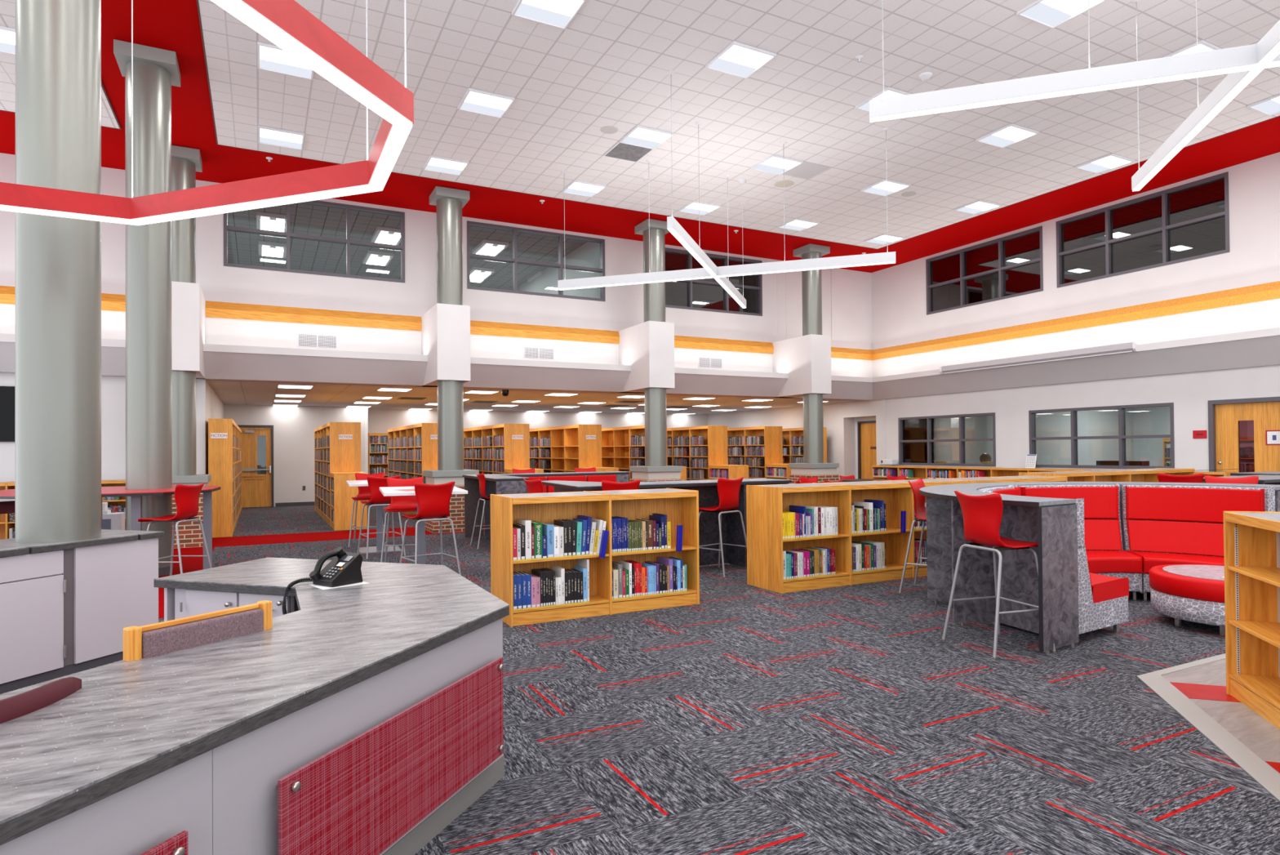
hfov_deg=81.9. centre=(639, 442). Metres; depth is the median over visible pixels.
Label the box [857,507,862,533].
book
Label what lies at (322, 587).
paper sheet
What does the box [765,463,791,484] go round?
bookcase
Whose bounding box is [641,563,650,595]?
book
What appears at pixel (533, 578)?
book
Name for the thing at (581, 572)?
book
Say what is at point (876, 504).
book
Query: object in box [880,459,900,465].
printer
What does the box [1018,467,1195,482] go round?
bookcase
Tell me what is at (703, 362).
wall vent
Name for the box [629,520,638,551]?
book
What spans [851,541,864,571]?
book
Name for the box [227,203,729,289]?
window
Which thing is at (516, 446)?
bookcase
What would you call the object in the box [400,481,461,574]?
bar stool
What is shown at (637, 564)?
book
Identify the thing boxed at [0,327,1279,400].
soffit
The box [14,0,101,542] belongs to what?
column
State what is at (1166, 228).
window
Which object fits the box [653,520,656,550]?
book
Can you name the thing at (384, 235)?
ceiling light
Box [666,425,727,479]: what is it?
bookcase
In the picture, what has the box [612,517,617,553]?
book
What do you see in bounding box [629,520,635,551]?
book
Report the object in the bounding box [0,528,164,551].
countertop
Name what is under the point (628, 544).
book
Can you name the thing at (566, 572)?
book
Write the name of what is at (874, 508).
book
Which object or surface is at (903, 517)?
book
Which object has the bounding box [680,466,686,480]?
bookcase
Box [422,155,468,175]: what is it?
ceiling light
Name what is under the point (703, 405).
recessed light
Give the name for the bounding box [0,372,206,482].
wall
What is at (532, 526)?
book
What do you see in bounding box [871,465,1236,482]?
bookcase
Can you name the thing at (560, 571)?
book
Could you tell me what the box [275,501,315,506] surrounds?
baseboard
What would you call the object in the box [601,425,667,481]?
bookcase
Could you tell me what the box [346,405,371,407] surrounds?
recessed light
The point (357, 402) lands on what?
recessed light
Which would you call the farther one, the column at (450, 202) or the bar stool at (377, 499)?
the column at (450, 202)
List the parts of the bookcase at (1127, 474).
panel, rail, panel, divider panel, panel, rail, divider panel, panel, rail, panel, divider panel, panel, rail, panel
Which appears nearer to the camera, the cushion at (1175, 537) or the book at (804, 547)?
the cushion at (1175, 537)
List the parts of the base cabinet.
drawer, door, trim, corner post, panel, panel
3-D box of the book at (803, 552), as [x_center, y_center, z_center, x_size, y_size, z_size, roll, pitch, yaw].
[1.607,1.230,7.506,0.036,0.260,0.213,0,-1,-27]
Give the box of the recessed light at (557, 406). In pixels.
[552,405,580,407]
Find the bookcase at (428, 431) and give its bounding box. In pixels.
[387,422,437,514]
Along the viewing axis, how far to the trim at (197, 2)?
11.23 m
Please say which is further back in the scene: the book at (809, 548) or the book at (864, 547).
the book at (864, 547)
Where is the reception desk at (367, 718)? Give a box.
[0,557,509,854]
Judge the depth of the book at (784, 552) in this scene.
7.29 m
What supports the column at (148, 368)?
on the floor at (744, 719)
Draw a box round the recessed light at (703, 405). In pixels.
[693,404,719,406]
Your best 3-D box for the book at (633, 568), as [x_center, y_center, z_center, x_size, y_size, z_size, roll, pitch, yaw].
[-0.110,1.233,6.592,0.026,0.262,0.214,0,-1,-27]
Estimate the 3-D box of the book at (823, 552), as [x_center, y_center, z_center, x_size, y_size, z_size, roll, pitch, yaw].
[1.830,1.231,7.615,0.030,0.255,0.212,0,-1,-27]
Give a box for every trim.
[0,0,1279,248]
[0,269,1279,349]
[0,280,1279,359]
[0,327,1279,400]
[171,280,205,378]
[421,302,470,386]
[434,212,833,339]
[618,320,675,393]
[772,333,831,397]
[883,399,885,459]
[1137,653,1279,800]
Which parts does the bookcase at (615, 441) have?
divider panel, panel, divider panel, panel, panel, divider panel, panel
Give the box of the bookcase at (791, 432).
[782,426,826,463]
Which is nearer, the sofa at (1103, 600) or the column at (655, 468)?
the sofa at (1103, 600)
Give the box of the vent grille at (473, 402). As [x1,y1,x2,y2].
[473,401,495,403]
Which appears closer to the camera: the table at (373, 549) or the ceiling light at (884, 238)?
the table at (373, 549)
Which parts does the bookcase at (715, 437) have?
divider panel, panel, panel, divider panel, panel, shelf, panel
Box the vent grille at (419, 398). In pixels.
[399,397,424,399]
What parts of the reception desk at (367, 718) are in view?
panel, panel, cabinet door, drawer, panel, panel, trim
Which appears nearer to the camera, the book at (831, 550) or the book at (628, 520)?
the book at (628, 520)
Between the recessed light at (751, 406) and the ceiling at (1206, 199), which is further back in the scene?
the recessed light at (751, 406)
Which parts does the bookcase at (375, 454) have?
panel, panel, panel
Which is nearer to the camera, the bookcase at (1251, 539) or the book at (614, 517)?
the bookcase at (1251, 539)
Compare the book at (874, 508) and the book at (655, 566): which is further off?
the book at (874, 508)
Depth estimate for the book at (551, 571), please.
6.15 m
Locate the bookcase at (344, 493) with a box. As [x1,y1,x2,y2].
[329,471,367,530]
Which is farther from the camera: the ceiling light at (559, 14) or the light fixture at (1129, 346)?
the light fixture at (1129, 346)
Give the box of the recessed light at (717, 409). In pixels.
[711,408,737,410]
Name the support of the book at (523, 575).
on the bookcase at (681, 506)
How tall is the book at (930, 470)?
0.207 m
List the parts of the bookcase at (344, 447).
panel, divider panel, divider panel, divider panel, divider panel, panel, sign plate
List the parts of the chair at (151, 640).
post, rail, post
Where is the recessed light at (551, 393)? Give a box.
[543,392,577,395]
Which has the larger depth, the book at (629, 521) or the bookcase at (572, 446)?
the bookcase at (572, 446)
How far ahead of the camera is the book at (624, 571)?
6.46 m
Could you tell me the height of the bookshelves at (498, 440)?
1.799 m
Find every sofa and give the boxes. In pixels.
[524,476,546,493]
[546,475,586,492]
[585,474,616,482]
[977,484,1020,495]
[981,490,1128,634]
[1017,483,1142,599]
[1119,483,1275,600]
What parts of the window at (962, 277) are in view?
glass pane, glass pane, glass pane, glass pane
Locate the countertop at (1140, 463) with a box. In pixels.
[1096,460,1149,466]
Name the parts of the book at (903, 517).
upright plate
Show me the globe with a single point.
(984, 456)
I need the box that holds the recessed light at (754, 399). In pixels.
[741,398,773,400]
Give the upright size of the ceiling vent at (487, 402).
0.018 m
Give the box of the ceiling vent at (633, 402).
[614,400,644,403]
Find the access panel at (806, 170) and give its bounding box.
[782,161,830,178]
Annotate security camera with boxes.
[502,389,509,395]
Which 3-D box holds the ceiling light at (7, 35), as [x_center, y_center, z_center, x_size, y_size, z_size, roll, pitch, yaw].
[-7.220,-4.529,8.273,0.610,0.028,0.610,0,-1,-27]
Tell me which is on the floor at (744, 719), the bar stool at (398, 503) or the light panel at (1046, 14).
the bar stool at (398, 503)
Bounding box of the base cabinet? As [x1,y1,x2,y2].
[0,528,164,693]
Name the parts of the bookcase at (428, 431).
panel, divider panel, panel, divider panel, panel, divider panel, panel, divider panel, panel, sign plate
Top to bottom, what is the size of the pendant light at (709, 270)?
1.981 m
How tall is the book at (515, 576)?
0.285 m
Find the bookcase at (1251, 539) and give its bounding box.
[1223,511,1279,728]
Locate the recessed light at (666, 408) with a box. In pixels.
[666,408,688,409]
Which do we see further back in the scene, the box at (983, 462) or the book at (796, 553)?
the box at (983, 462)
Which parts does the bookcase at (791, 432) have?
panel, divider panel, panel, panel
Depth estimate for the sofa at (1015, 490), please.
7.09 m
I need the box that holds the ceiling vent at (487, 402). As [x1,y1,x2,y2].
[470,400,498,403]
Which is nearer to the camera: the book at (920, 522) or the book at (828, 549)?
the book at (828, 549)
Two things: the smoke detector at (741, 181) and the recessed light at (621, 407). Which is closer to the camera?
the smoke detector at (741, 181)
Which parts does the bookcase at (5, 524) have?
divider panel, rail, rail, shelf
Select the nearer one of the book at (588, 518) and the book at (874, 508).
the book at (588, 518)
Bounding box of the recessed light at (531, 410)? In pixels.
[525,409,548,411]
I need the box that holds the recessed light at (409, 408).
[408,408,432,409]
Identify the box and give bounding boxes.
[102,502,124,529]
[982,461,993,463]
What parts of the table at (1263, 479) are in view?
leg panel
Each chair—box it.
[0,676,81,723]
[123,600,272,661]
[799,476,817,483]
[823,480,842,482]
[839,475,854,479]
[886,475,906,479]
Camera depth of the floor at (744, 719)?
3.70 m
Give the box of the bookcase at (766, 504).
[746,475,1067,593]
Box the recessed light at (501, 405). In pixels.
[491,404,517,406]
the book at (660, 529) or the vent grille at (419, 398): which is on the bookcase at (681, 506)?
the book at (660, 529)
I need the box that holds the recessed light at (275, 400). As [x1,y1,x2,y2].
[273,399,302,401]
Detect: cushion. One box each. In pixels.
[142,608,263,657]
[992,487,1020,495]
[1019,485,1118,519]
[1084,519,1122,551]
[1085,549,1142,573]
[1089,572,1128,603]
[1125,485,1264,522]
[1125,518,1223,556]
[1127,550,1224,573]
[1148,564,1224,602]
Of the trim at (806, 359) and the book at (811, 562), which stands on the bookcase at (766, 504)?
the book at (811, 562)
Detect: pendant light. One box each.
[0,0,413,225]
[557,70,895,307]
[869,0,1279,191]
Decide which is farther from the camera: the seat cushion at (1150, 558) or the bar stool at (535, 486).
the bar stool at (535, 486)
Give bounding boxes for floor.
[0,504,1279,854]
[1143,658,1279,801]
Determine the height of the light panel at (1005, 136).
0.008 m
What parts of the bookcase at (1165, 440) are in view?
panel, panel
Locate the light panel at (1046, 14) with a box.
[1021,2,1072,26]
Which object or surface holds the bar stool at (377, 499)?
on the floor at (744, 719)
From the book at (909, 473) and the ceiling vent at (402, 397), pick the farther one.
the book at (909, 473)
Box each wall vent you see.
[297,333,337,348]
[524,346,554,359]
[697,356,722,368]
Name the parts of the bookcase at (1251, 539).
rail, shelf, shelf, shelf, panel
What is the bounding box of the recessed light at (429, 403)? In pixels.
[425,402,437,404]
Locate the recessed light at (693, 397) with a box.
[682,396,715,399]
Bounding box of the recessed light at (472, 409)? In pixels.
[468,408,493,410]
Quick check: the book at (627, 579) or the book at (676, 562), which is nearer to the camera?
the book at (627, 579)
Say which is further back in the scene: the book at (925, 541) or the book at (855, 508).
the book at (925, 541)
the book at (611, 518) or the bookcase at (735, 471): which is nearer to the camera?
the book at (611, 518)
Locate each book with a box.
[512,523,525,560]
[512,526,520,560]
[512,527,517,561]
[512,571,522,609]
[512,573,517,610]
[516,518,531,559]
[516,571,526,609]
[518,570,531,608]
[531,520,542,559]
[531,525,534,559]
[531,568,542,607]
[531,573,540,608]
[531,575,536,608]
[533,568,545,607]
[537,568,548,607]
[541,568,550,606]
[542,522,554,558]
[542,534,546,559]
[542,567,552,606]
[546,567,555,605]
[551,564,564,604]
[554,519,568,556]
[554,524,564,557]
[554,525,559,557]
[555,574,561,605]
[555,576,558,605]
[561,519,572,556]
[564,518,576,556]
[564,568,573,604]
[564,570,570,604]
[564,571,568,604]
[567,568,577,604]
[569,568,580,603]
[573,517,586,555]
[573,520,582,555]
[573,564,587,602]
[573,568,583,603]
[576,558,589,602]
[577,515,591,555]
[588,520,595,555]
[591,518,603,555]
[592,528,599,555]
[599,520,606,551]
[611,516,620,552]
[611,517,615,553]
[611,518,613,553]
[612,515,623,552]
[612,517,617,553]
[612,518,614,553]
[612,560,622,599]
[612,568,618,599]
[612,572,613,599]
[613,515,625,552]
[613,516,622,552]
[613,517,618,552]
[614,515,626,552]
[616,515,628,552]
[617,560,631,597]
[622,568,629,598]
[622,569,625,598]
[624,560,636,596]
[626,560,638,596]
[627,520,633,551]
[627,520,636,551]
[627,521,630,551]
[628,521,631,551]
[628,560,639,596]
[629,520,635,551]
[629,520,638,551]
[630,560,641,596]
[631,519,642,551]
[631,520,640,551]
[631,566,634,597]
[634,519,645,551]
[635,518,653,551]
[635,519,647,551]
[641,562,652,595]
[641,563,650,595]
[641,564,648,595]
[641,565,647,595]
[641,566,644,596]
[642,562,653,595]
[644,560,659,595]
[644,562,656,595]
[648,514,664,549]
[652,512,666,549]
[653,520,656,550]
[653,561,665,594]
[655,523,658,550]
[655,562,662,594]
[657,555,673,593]
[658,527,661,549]
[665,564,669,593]
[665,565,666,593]
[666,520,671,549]
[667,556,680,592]
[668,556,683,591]
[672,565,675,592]
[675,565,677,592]
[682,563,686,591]
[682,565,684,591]
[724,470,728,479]
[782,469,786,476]
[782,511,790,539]
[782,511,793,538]
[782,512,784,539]
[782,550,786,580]
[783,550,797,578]
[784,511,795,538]
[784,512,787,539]
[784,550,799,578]
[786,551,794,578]
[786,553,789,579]
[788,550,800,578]
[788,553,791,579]
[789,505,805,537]
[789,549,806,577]
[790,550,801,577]
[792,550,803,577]
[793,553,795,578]
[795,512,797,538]
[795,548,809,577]
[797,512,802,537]
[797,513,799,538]
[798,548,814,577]
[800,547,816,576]
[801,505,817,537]
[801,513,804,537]
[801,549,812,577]
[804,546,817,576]
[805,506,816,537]
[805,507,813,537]
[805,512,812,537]
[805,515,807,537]
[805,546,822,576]
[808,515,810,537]
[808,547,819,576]
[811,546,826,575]
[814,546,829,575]
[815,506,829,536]
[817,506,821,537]
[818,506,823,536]
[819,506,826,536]
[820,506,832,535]
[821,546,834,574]
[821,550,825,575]
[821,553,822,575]
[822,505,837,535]
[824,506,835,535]
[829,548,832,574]
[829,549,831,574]
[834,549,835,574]
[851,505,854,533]
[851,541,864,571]
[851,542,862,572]
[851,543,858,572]
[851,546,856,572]
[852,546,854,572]
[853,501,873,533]
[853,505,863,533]
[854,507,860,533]
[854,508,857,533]
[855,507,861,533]
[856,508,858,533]
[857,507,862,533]
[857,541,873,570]
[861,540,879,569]
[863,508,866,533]
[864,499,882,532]
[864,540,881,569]
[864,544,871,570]
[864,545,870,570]
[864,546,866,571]
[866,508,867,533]
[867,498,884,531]
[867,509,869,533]
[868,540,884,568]
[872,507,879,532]
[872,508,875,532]
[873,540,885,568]
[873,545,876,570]
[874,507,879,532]
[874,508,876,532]
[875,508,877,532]
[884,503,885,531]
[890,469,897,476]
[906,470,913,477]
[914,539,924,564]
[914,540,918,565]
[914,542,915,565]
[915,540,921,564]
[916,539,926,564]
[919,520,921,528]
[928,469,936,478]
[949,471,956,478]
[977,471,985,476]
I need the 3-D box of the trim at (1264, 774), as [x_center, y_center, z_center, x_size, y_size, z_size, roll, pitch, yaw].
[5.487,1.425,5.099,13.025,0.006,2.497,0,-1,-43]
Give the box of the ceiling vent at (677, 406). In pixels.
[666,405,689,408]
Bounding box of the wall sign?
[1192,430,1206,438]
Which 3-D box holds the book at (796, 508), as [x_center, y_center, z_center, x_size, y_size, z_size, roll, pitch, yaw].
[1.604,0.802,7.522,0.022,0.315,0.231,0,-1,-27]
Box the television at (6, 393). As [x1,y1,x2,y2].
[0,386,14,441]
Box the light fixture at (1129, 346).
[939,340,1138,373]
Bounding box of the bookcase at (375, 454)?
[368,432,387,501]
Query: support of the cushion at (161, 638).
on the chair at (151, 640)
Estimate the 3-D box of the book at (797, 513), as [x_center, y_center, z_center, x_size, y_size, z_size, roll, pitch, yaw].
[1.536,0.835,7.473,0.024,0.250,0.210,0,-1,-27]
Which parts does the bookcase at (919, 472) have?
panel, rail, divider panel, rail, divider panel, rail, divider panel, rail, divider panel, rail, divider panel, rail, rail, rail, panel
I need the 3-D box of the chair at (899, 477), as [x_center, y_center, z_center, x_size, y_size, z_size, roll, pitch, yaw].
[5.683,1.133,16.132,0.526,0.818,0.557,0,-1,-5]
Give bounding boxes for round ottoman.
[1148,564,1225,635]
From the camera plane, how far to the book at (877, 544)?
7.86 m
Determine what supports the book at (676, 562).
on the bookcase at (681, 506)
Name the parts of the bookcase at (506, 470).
rail, panel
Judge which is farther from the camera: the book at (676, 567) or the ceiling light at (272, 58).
the ceiling light at (272, 58)
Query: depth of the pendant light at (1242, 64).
5.70 m
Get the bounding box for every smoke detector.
[737,177,746,184]
[919,71,932,81]
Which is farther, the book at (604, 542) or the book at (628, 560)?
the book at (628, 560)
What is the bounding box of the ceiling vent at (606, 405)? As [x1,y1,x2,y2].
[601,404,628,406]
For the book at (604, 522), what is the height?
0.290 m
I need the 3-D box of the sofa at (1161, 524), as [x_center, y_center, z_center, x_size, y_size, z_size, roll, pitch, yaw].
[5.056,0.926,6.796,1.189,1.047,0.806,-1,-1,44]
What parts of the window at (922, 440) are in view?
glass pane, glass pane, glass pane, glass pane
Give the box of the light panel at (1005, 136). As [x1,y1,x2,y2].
[979,126,1034,146]
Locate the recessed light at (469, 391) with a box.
[463,390,499,393]
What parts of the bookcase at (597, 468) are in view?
panel, panel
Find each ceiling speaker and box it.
[600,125,617,133]
[773,180,794,187]
[901,191,915,196]
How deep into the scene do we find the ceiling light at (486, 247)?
18.66 m
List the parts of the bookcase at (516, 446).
panel, panel, panel, divider panel, panel, divider panel, panel, divider panel, panel, sign plate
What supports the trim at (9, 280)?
attached to the wall at (851, 289)
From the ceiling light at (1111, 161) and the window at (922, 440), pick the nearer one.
the ceiling light at (1111, 161)
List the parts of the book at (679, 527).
upright plate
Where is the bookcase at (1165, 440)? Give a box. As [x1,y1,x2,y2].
[1163,438,1170,466]
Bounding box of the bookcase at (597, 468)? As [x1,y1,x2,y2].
[579,466,618,471]
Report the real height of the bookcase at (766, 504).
1.045 m
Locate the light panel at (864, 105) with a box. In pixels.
[858,89,903,110]
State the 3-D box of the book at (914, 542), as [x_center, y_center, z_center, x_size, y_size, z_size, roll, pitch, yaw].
[2.968,1.225,8.202,0.026,0.262,0.214,0,-1,-27]
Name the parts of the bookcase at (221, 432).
sign plate, divider panel, divider panel, divider panel, divider panel, divider panel, divider panel, divider panel, panel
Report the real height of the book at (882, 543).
0.285 m
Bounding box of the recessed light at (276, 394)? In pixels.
[275,393,306,396]
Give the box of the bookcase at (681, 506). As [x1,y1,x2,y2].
[490,488,699,626]
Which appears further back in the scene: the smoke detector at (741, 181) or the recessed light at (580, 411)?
the recessed light at (580, 411)
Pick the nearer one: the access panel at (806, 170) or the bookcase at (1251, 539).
the bookcase at (1251, 539)
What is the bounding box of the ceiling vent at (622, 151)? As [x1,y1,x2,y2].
[603,141,653,162]
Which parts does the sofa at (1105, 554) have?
leg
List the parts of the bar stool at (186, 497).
leg, leg, leg, leg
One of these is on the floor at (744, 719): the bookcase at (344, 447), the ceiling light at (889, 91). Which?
the bookcase at (344, 447)
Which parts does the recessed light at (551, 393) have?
light frame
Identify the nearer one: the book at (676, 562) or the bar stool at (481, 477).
the book at (676, 562)
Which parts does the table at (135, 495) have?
leg, leg, leg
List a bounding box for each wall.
[0,152,871,342]
[0,297,1279,377]
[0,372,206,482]
[206,381,223,474]
[223,404,364,506]
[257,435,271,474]
[364,407,368,501]
[368,408,707,432]
[517,241,757,313]
[707,364,1279,479]
[848,417,855,478]
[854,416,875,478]
[871,151,1279,342]
[988,216,1225,299]
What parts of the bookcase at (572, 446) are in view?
panel, panel, divider panel, panel, divider panel, panel, panel, divider panel, panel, panel, sign plate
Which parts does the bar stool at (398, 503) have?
leg, leg, leg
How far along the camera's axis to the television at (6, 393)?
11.36 m
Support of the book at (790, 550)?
on the bookcase at (766, 504)
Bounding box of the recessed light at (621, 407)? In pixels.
[610,406,635,408]
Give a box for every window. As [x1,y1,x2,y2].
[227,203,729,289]
[466,220,605,301]
[665,247,762,315]
[897,412,995,466]
[925,225,1043,315]
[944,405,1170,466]
[1056,171,1229,287]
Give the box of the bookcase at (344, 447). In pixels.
[314,422,360,524]
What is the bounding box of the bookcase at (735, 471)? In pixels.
[708,464,748,479]
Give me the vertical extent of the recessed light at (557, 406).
0.015 m
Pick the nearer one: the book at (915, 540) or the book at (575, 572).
the book at (575, 572)
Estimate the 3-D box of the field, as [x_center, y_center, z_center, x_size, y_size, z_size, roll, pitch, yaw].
[-5.947,-4.642,0.837,6.215,0.020,18.810,0,-1,-27]
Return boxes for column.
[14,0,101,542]
[113,39,180,568]
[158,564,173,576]
[171,145,211,548]
[423,186,479,533]
[629,218,683,481]
[788,243,839,484]
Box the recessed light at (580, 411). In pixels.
[579,411,601,413]
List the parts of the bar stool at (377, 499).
leg, leg, leg, leg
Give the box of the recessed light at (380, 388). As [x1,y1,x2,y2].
[377,387,412,391]
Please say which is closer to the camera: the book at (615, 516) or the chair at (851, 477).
the book at (615, 516)
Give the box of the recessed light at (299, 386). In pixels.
[277,384,313,388]
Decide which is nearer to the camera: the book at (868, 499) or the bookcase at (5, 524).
the book at (868, 499)
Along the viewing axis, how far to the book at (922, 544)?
8.17 m
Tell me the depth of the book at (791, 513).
7.34 m
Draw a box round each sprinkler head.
[266,156,272,161]
[855,54,863,62]
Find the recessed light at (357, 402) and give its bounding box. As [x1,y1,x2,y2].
[353,400,381,403]
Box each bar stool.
[137,482,212,575]
[347,472,388,547]
[357,475,405,559]
[380,476,427,563]
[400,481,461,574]
[470,472,490,550]
[511,468,534,473]
[523,477,542,493]
[574,466,595,471]
[601,479,640,490]
[698,476,746,578]
[898,479,927,594]
[942,490,1056,659]
[1157,472,1204,482]
[1204,475,1258,484]
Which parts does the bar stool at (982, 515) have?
leg, leg, leg, leg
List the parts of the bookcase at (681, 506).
panel, panel, rail, shelf, shelf, panel, divider panel, rail, panel, shelf, shelf, panel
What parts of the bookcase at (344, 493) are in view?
panel, panel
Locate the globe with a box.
[979,453,991,462]
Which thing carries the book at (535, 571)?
on the bookcase at (681, 506)
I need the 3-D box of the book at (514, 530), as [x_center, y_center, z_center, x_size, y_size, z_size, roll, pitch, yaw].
[-1.067,0.835,6.104,0.038,0.265,0.215,0,-1,-27]
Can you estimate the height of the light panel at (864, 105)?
0.008 m
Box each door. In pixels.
[237,424,273,507]
[857,420,876,478]
[1194,396,1279,475]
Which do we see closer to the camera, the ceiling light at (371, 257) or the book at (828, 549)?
the book at (828, 549)
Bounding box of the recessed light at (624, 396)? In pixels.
[617,395,644,397]
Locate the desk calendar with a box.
[1025,453,1036,467]
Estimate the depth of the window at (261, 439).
20.73 m
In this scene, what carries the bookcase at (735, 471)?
on the floor at (744, 719)
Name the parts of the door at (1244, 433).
glass pane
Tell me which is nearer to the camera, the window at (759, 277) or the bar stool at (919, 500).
the bar stool at (919, 500)
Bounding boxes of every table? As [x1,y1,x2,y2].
[0,484,220,568]
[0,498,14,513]
[346,480,401,554]
[379,486,467,564]
[462,471,629,538]
[541,478,791,568]
[839,478,891,481]
[1202,474,1279,484]
[1230,471,1279,475]
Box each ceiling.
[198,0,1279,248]
[205,379,866,413]
[1004,178,1224,263]
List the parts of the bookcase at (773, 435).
divider panel, panel, divider panel, panel, panel, panel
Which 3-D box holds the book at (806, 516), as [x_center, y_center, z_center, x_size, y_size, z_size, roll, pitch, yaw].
[1.630,0.852,7.512,0.013,0.215,0.199,0,-1,-27]
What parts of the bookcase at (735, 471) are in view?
rail, panel, panel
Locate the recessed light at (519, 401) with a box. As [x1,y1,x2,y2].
[511,400,541,402]
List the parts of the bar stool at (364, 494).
leg, leg, leg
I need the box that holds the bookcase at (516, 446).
[463,423,529,511]
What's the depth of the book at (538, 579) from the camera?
6.10 m
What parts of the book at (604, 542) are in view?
upright plate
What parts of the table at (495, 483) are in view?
leg panel, leg panel, leg panel, leg panel, leg panel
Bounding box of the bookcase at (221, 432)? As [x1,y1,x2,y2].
[208,418,241,537]
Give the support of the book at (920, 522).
on the bookcase at (766, 504)
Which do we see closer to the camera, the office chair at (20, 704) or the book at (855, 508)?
the office chair at (20, 704)
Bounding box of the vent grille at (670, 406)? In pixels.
[670,406,689,408]
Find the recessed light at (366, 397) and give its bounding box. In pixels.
[361,395,392,399]
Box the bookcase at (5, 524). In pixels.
[0,479,125,539]
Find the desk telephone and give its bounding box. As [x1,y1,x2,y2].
[281,546,362,614]
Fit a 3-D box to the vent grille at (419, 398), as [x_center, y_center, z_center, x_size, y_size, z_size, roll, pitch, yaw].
[-5.390,-1.036,17.454,0.520,0.004,0.460,0,-1,-27]
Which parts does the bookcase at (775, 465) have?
rail, panel, panel, panel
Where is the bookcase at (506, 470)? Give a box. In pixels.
[504,468,543,473]
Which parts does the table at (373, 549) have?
plate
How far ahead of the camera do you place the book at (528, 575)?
6.06 m
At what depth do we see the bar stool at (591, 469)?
13.85 m
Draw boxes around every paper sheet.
[309,581,368,589]
[397,488,414,491]
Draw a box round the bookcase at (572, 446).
[529,424,601,472]
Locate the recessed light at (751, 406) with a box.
[743,405,772,407]
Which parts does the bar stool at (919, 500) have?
leg, leg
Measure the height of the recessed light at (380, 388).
0.015 m
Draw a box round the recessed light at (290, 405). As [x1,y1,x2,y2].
[272,404,298,406]
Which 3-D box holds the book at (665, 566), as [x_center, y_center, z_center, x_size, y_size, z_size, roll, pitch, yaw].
[0.189,1.241,6.746,0.020,0.245,0.208,0,-1,-27]
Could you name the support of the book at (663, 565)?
on the bookcase at (681, 506)
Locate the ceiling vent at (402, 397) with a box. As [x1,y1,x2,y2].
[397,396,426,399]
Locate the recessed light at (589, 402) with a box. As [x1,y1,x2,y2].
[577,401,606,404]
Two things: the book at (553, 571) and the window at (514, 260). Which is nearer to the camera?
the book at (553, 571)
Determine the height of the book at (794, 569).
0.250 m
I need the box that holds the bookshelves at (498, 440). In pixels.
[8,434,1170,538]
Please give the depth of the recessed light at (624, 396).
17.30 m
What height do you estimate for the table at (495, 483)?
1.045 m
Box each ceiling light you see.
[0,26,15,54]
[256,211,286,232]
[257,41,313,79]
[257,125,304,150]
[258,240,286,257]
[362,250,393,266]
[370,226,400,244]
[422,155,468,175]
[457,88,514,118]
[470,266,494,279]
[471,239,508,256]
[511,0,586,30]
[527,271,542,281]
[561,179,606,197]
[619,124,674,149]
[677,200,720,215]
[705,40,776,79]
[750,154,803,174]
[777,217,819,231]
[854,86,911,112]
[860,178,911,196]
[863,233,904,244]
[953,200,1001,214]
[975,123,1039,148]
[1016,0,1106,29]
[1074,153,1133,173]
[1161,40,1222,57]
[1247,93,1279,115]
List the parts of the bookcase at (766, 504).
panel, panel, rail, shelf, shelf, divider panel, panel, panel, rail, shelf, shelf, divider panel, shelf, rail, panel, divider panel, panel, rail, divider panel, panel, rail, panel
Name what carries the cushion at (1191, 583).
on the round ottoman
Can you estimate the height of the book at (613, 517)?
0.300 m
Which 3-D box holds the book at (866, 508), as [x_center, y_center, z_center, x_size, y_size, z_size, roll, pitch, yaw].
[2.351,0.830,7.893,0.016,0.255,0.212,0,-1,-27]
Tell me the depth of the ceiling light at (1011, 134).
11.08 m
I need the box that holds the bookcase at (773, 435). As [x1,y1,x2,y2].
[727,426,782,478]

